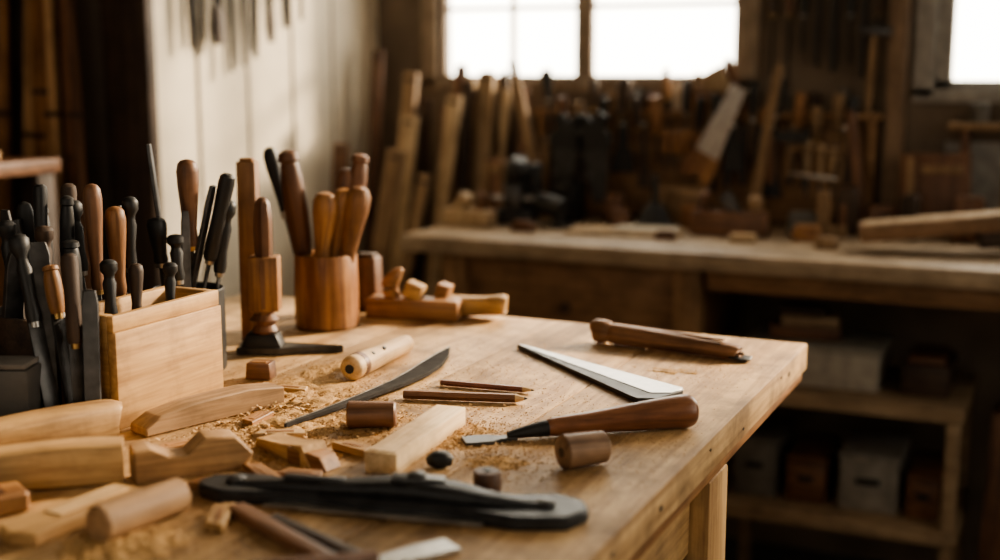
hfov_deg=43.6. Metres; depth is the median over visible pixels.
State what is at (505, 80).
wood lath
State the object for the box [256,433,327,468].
wood offcut
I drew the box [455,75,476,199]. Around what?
leaning board
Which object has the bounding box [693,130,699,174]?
chisel
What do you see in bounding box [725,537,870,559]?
floor
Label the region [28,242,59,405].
file
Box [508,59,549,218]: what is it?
wood lath
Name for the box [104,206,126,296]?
chisel
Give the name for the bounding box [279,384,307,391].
chip
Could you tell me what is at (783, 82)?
chisel
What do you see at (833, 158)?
chisel
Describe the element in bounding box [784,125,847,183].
saw
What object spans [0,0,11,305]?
plank
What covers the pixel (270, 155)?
chisel
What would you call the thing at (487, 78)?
leaning board
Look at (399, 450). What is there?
wood offcut
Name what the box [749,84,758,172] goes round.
chisel
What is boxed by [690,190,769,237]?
plane
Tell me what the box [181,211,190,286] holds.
file
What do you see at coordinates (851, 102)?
chisel
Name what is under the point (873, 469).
storage bin
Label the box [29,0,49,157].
plank
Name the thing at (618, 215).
case
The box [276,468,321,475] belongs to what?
chip
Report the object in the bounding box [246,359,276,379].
wood block
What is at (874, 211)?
case
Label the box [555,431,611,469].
wooden dowel
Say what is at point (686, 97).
chisel
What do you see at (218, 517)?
chip
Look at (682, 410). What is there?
chisel
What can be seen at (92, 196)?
carving gouge
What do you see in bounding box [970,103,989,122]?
tin
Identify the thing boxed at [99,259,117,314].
carving knife
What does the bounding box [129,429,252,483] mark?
wood block
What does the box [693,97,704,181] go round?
chisel
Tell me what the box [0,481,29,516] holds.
batten
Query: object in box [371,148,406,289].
leaning board
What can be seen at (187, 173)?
carving gouge
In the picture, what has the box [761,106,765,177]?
chisel
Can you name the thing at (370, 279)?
wooden block
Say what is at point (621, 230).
board
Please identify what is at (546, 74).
chisel
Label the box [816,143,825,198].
chisel
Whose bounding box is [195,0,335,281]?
trim
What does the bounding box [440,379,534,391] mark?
pencil
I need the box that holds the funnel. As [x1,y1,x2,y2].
[634,174,674,225]
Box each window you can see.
[421,0,760,92]
[912,0,999,102]
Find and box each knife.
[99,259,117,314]
[128,263,143,309]
[163,262,177,300]
[211,0,224,44]
[250,0,258,57]
[284,346,450,427]
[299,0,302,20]
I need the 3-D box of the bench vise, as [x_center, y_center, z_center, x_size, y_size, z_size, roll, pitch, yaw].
[0.044,-0.237,3.272,0.125,0.182,0.110,2,10,15]
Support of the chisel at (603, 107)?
hanging from the tool rack at (637, 199)
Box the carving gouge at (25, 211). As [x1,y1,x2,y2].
[17,201,33,241]
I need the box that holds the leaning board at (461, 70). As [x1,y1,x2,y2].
[452,63,467,95]
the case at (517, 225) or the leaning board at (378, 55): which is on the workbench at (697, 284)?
the case at (517, 225)
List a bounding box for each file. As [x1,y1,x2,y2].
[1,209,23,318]
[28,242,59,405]
[81,290,101,401]
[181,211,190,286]
[191,185,215,287]
[708,173,715,190]
[723,130,730,185]
[754,126,762,171]
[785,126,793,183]
[800,0,808,51]
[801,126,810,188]
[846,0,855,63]
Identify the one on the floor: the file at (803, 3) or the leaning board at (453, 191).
the leaning board at (453, 191)
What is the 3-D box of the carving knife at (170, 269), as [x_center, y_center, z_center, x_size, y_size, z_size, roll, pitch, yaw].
[-0.400,0.056,1.530,0.018,0.158,0.018,9,13,42]
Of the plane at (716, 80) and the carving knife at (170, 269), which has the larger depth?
the plane at (716, 80)
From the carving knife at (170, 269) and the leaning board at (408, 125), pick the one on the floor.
the leaning board at (408, 125)
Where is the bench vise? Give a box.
[491,155,541,224]
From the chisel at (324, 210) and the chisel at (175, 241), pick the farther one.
the chisel at (324, 210)
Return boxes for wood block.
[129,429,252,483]
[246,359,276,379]
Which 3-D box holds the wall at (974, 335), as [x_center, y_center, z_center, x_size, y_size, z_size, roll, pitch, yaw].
[1.300,-0.810,3.008,3.630,3.200,0.080,4,10,24]
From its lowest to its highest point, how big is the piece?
0.028 m
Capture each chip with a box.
[160,439,189,447]
[187,477,206,489]
[205,502,234,532]
[243,411,273,425]
[243,463,280,475]
[253,429,306,439]
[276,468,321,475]
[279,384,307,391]
[332,440,371,457]
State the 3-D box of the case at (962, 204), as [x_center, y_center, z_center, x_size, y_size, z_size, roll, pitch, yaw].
[1.104,-0.143,2.943,0.070,0.106,0.050,3,10,19]
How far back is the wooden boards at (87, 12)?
2.96 m
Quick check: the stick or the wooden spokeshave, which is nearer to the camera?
the stick
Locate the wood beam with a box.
[858,210,999,248]
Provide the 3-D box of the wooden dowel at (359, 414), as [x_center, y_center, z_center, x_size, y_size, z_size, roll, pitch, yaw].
[-0.145,0.152,1.413,0.056,0.031,0.031,0,10,-1]
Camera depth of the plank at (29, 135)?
2.90 m
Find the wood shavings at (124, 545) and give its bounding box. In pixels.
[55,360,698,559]
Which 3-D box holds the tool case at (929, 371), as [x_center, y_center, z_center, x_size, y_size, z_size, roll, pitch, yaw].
[0.979,0.205,2.848,0.100,0.085,0.180,4,10,24]
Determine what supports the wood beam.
on the workbench at (697, 284)
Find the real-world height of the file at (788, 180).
0.145 m
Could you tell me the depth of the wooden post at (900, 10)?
3.11 m
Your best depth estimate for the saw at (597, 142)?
3.32 m
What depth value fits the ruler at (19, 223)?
1.53 m
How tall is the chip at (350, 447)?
0.009 m
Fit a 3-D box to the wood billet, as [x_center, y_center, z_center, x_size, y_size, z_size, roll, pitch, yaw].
[-0.469,0.181,1.209,0.202,0.042,0.043,-3,10,-15]
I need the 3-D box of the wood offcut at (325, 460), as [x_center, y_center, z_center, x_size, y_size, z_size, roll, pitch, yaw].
[-0.191,0.181,1.280,0.054,0.018,0.024,7,12,34]
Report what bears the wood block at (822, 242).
on the workbench at (697, 284)
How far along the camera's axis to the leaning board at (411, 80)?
3.55 m
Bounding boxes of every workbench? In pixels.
[0,294,806,559]
[400,215,999,335]
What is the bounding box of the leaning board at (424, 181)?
[398,174,430,294]
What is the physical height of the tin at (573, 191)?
0.106 m
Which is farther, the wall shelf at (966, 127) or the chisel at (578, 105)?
the chisel at (578, 105)
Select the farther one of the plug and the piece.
the piece
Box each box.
[0,355,43,416]
[60,286,223,429]
[746,323,893,392]
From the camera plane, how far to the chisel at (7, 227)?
1.48 m
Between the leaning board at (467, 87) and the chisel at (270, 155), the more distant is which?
the leaning board at (467, 87)
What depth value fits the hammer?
3.11 m
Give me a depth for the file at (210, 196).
1.66 m
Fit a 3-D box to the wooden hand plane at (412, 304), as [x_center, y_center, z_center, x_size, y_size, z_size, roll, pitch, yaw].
[-0.139,0.021,2.038,0.155,0.082,0.045,2,10,13]
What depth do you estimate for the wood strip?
1.07 m
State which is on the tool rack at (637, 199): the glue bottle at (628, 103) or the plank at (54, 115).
the glue bottle at (628, 103)
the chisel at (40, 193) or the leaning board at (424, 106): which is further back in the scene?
the leaning board at (424, 106)
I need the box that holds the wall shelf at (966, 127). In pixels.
[947,122,999,152]
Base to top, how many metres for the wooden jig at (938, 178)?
0.206 m
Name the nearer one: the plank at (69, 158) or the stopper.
the stopper
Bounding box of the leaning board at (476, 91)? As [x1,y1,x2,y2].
[469,89,478,207]
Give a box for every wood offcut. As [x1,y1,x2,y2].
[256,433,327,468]
[287,446,340,471]
[364,405,464,474]
[729,233,755,242]
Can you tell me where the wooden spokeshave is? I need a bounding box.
[433,281,507,315]
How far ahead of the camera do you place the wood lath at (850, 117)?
3.06 m
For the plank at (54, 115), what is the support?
on the floor
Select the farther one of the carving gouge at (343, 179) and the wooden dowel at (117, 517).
the carving gouge at (343, 179)
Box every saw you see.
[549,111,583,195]
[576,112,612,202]
[680,83,745,186]
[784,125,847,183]
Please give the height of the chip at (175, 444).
0.009 m
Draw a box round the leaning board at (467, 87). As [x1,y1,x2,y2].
[457,82,473,195]
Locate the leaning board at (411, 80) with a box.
[400,72,418,115]
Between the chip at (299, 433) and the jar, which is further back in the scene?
the jar
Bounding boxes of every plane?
[366,267,462,321]
[443,190,496,227]
[690,65,730,110]
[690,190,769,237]
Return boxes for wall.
[153,0,380,297]
[378,0,999,559]
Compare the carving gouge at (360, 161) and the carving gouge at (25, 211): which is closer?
the carving gouge at (25, 211)
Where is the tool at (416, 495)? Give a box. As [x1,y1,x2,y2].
[198,470,588,530]
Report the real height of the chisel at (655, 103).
0.181 m
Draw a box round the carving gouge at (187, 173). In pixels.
[176,159,198,287]
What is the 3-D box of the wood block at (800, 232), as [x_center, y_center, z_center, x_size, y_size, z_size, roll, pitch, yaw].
[0.727,-0.112,2.968,0.060,0.036,0.050,5,11,28]
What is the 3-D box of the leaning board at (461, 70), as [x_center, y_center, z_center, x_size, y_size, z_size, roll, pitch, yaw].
[-0.205,0.042,3.623,0.231,1.319,0.032,-1,10,-7]
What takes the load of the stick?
on the workbench at (682, 515)
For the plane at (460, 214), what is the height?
0.094 m
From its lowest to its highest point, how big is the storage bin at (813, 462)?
0.112 m
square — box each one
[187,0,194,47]
[227,0,233,71]
[267,0,274,42]
[764,130,808,185]
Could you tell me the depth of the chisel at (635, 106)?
3.35 m
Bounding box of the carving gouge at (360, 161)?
[350,153,368,187]
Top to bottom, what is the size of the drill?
0.102 m
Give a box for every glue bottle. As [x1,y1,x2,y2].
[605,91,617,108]
[626,88,631,109]
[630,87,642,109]
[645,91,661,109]
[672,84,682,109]
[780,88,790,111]
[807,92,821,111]
[835,88,851,96]
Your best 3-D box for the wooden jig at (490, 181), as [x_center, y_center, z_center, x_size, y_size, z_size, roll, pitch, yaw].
[-0.007,-0.254,3.425,0.109,0.166,0.037,4,10,24]
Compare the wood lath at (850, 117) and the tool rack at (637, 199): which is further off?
the tool rack at (637, 199)
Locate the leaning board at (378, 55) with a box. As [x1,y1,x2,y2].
[364,50,384,251]
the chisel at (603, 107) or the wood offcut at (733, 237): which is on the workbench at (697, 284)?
the wood offcut at (733, 237)
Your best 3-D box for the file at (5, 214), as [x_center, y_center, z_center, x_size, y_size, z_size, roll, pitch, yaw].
[-0.589,0.025,1.521,0.016,0.223,0.020,4,10,24]
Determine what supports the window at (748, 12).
in the wall at (974, 335)
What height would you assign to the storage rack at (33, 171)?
1.110 m
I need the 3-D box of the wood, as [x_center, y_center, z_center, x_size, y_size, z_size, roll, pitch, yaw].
[-0.535,0.167,1.286,0.316,0.042,0.053,-8,12,-40]
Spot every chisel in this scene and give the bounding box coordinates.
[0,220,16,265]
[8,234,58,407]
[33,184,47,241]
[34,225,53,264]
[42,264,72,404]
[60,183,76,199]
[60,195,74,259]
[61,239,82,301]
[61,253,83,402]
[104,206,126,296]
[122,196,137,293]
[146,217,167,285]
[167,234,184,286]
[202,173,234,288]
[214,200,236,289]
[261,538,460,559]
[263,147,294,255]
[312,191,337,257]
[329,188,348,256]
[340,186,370,262]
[461,394,698,445]
[540,68,552,133]
[557,96,567,112]
[573,101,583,132]
[589,79,597,119]
[598,97,608,114]
[616,77,631,148]
[631,96,640,166]
[649,96,662,164]
[662,68,671,163]
[663,130,669,172]
[672,130,679,173]
[682,79,690,177]
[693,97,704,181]
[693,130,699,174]
[710,94,722,121]
[730,82,738,120]
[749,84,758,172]
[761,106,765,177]
[774,78,785,121]
[794,92,807,161]
[803,139,812,197]
[809,106,822,145]
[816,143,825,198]
[829,147,837,198]
[832,93,845,147]
[841,96,858,137]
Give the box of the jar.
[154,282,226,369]
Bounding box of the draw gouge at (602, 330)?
[590,319,751,360]
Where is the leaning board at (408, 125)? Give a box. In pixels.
[385,115,419,288]
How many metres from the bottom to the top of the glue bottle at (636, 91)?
0.061 m
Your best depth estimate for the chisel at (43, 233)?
1.46 m
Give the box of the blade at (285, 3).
[282,0,289,27]
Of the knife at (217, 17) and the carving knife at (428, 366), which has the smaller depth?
the carving knife at (428, 366)
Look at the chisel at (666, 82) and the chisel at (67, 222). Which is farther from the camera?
the chisel at (666, 82)
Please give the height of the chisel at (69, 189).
0.248 m
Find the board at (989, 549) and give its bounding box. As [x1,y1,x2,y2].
[978,401,999,559]
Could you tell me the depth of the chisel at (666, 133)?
3.29 m
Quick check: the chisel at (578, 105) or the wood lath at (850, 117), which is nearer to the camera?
the wood lath at (850, 117)
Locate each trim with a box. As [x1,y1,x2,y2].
[100,0,162,292]
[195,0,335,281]
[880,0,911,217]
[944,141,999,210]
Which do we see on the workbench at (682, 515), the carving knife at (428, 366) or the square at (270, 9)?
the carving knife at (428, 366)
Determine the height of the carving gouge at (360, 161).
0.253 m
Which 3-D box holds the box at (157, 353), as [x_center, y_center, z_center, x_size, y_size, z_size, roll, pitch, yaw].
[-0.426,0.088,1.497,0.085,0.130,0.190,4,10,24]
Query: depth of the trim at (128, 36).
2.87 m
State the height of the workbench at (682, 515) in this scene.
0.934 m
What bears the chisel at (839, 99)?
hanging from the tool rack at (637, 199)
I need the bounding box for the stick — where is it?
[236,158,259,340]
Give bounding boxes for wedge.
[0,483,140,547]
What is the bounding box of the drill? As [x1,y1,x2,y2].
[525,192,571,228]
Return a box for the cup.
[294,249,358,331]
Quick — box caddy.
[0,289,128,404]
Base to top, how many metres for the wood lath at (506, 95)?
0.348 m
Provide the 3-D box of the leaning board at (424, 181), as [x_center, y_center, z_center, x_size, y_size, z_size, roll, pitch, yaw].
[-0.309,0.215,3.486,0.244,1.024,0.029,0,10,2]
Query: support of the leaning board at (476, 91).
on the floor
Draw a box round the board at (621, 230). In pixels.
[564,224,686,238]
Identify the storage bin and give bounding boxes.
[733,416,794,497]
[786,432,841,504]
[838,430,910,514]
[905,450,944,520]
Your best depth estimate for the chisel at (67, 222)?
1.51 m
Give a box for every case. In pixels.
[511,220,535,231]
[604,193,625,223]
[611,208,629,225]
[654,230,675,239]
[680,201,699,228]
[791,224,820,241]
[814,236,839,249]
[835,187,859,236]
[865,204,897,219]
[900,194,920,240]
[901,343,956,398]
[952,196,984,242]
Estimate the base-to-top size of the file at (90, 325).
0.158 m
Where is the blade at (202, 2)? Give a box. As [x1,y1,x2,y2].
[200,0,205,39]
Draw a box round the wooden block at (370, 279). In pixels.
[357,252,382,310]
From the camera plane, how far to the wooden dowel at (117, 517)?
1.09 m
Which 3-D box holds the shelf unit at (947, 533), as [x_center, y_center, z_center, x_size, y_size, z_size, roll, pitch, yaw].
[0.815,0.519,3.000,0.560,0.582,0.360,4,10,24]
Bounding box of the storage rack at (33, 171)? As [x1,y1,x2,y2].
[0,156,60,276]
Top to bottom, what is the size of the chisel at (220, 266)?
0.219 m
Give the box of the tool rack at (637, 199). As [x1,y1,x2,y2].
[533,109,883,223]
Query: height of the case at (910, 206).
0.106 m
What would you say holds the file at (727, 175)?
on the workbench at (697, 284)
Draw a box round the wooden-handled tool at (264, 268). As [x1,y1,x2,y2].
[236,197,342,355]
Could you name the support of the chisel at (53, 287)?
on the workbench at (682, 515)
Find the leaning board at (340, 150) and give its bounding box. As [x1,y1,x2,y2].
[331,143,348,192]
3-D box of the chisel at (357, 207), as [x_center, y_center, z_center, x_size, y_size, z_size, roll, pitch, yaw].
[-0.236,-0.044,1.947,0.039,0.209,0.039,10,8,-10]
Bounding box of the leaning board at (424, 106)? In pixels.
[411,99,431,283]
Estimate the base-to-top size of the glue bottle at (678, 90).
0.071 m
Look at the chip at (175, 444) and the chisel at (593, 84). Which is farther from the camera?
the chisel at (593, 84)
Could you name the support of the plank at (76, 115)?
on the floor
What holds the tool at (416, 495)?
on the workbench at (682, 515)
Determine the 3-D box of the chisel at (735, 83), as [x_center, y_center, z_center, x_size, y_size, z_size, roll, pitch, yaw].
[0.609,-0.397,3.252,0.029,0.232,0.023,0,10,-2]
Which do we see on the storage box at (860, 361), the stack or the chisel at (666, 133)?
the stack
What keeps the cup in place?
on the workbench at (682, 515)
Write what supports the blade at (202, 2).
hanging from the hanging rail
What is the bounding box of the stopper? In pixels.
[426,450,453,467]
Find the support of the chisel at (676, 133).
hanging from the tool rack at (637, 199)
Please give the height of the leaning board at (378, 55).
1.357 m
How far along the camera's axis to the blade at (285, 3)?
3.27 m
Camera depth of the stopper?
1.27 m
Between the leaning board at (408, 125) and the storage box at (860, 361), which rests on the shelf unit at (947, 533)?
the storage box at (860, 361)
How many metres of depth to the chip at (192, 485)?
1.20 m
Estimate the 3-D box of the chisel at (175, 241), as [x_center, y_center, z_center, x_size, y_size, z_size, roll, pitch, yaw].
[-0.421,0.028,1.636,0.022,0.178,0.022,-5,11,-29]
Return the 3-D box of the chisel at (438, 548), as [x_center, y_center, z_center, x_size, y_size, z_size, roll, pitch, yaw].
[-0.121,0.223,1.007,0.193,0.028,0.030,-6,11,-33]
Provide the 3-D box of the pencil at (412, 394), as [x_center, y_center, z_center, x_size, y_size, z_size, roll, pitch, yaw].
[-0.043,0.142,1.528,0.154,0.012,0.012,1,10,8]
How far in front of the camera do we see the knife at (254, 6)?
3.15 m
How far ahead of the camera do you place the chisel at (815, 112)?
3.15 m
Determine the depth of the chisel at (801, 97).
3.16 m
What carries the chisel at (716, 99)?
hanging from the tool rack at (637, 199)
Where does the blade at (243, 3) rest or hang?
hanging from the hanging rail
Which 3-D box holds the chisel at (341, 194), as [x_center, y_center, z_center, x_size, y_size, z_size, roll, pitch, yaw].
[-0.255,-0.043,1.956,0.039,0.203,0.039,8,9,-3]
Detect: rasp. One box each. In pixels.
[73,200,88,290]
[146,144,168,277]
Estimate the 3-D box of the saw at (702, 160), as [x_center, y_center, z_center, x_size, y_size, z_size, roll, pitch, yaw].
[0.547,-0.371,3.208,0.165,0.264,0.016,4,10,24]
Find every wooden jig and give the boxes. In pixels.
[481,157,508,209]
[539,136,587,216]
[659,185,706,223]
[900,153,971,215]
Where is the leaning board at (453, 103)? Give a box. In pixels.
[424,95,462,295]
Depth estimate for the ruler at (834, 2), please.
3.17 m
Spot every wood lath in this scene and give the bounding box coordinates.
[497,89,510,158]
[500,70,512,158]
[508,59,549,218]
[517,85,529,156]
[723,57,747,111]
[748,64,783,209]
[845,109,866,221]
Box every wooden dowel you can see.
[85,478,190,541]
[346,401,396,427]
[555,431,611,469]
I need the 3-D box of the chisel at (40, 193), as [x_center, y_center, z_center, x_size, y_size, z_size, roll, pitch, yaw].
[-0.552,0.010,1.517,0.020,0.253,0.017,-4,10,-24]
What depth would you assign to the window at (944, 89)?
3.10 m
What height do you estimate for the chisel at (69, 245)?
0.188 m
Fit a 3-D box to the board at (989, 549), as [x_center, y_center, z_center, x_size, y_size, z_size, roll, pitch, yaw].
[1.131,0.559,2.859,0.051,0.550,0.120,6,11,24]
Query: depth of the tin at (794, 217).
3.04 m
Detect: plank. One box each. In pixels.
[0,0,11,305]
[23,0,45,156]
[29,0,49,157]
[43,0,64,280]
[58,0,91,288]
[59,0,73,183]
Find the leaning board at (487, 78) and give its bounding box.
[474,71,495,207]
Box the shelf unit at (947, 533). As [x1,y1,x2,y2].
[726,365,976,559]
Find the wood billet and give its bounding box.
[0,436,123,489]
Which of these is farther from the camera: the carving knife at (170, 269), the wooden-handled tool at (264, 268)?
the wooden-handled tool at (264, 268)
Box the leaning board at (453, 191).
[438,107,460,281]
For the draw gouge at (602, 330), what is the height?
0.034 m
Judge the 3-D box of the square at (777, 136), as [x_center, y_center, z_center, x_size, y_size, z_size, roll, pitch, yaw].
[0.721,-0.305,3.145,0.105,0.140,0.012,4,10,24]
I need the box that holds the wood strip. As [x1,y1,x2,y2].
[229,502,361,555]
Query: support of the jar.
on the workbench at (682, 515)
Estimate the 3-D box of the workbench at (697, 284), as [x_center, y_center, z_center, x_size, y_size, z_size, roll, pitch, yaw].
[0.832,0.360,2.987,2.100,0.900,0.600,4,10,24]
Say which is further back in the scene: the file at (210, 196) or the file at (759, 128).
the file at (759, 128)
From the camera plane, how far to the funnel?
3.16 m
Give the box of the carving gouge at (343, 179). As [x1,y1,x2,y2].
[335,167,351,189]
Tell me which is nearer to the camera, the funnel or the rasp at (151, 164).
the rasp at (151, 164)
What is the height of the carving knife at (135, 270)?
0.163 m
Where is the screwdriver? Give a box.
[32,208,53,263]
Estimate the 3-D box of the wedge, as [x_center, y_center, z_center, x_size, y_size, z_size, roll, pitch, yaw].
[-0.383,0.209,1.119,0.044,0.016,0.139,5,11,28]
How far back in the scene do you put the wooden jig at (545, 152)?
3.42 m
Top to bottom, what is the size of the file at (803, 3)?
0.255 m
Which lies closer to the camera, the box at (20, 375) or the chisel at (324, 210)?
the box at (20, 375)
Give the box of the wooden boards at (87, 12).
[9,0,110,259]
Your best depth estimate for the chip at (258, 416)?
1.43 m
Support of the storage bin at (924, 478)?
on the shelf unit at (947, 533)
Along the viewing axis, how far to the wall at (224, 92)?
3.26 m
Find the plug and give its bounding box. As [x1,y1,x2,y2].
[473,467,500,491]
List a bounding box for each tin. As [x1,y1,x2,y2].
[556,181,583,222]
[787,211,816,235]
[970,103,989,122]
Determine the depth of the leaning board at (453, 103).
3.50 m
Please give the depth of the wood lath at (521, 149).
3.48 m
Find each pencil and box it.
[403,390,527,402]
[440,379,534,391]
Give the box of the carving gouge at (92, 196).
[82,183,103,300]
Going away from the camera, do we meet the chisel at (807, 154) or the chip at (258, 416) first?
the chip at (258, 416)
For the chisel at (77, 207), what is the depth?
1.56 m
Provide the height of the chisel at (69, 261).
0.199 m
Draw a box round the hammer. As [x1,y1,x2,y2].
[858,26,892,113]
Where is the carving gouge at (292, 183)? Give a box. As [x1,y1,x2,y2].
[278,149,311,256]
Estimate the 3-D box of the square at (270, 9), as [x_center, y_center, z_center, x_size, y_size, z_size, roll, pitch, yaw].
[-0.587,-0.755,3.194,0.018,0.290,0.031,4,10,24]
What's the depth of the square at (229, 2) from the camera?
3.06 m
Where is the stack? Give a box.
[770,303,842,341]
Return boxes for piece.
[131,382,283,436]
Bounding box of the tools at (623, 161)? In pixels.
[610,119,852,197]
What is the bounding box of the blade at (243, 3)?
[240,0,246,65]
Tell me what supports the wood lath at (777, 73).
on the workbench at (697, 284)

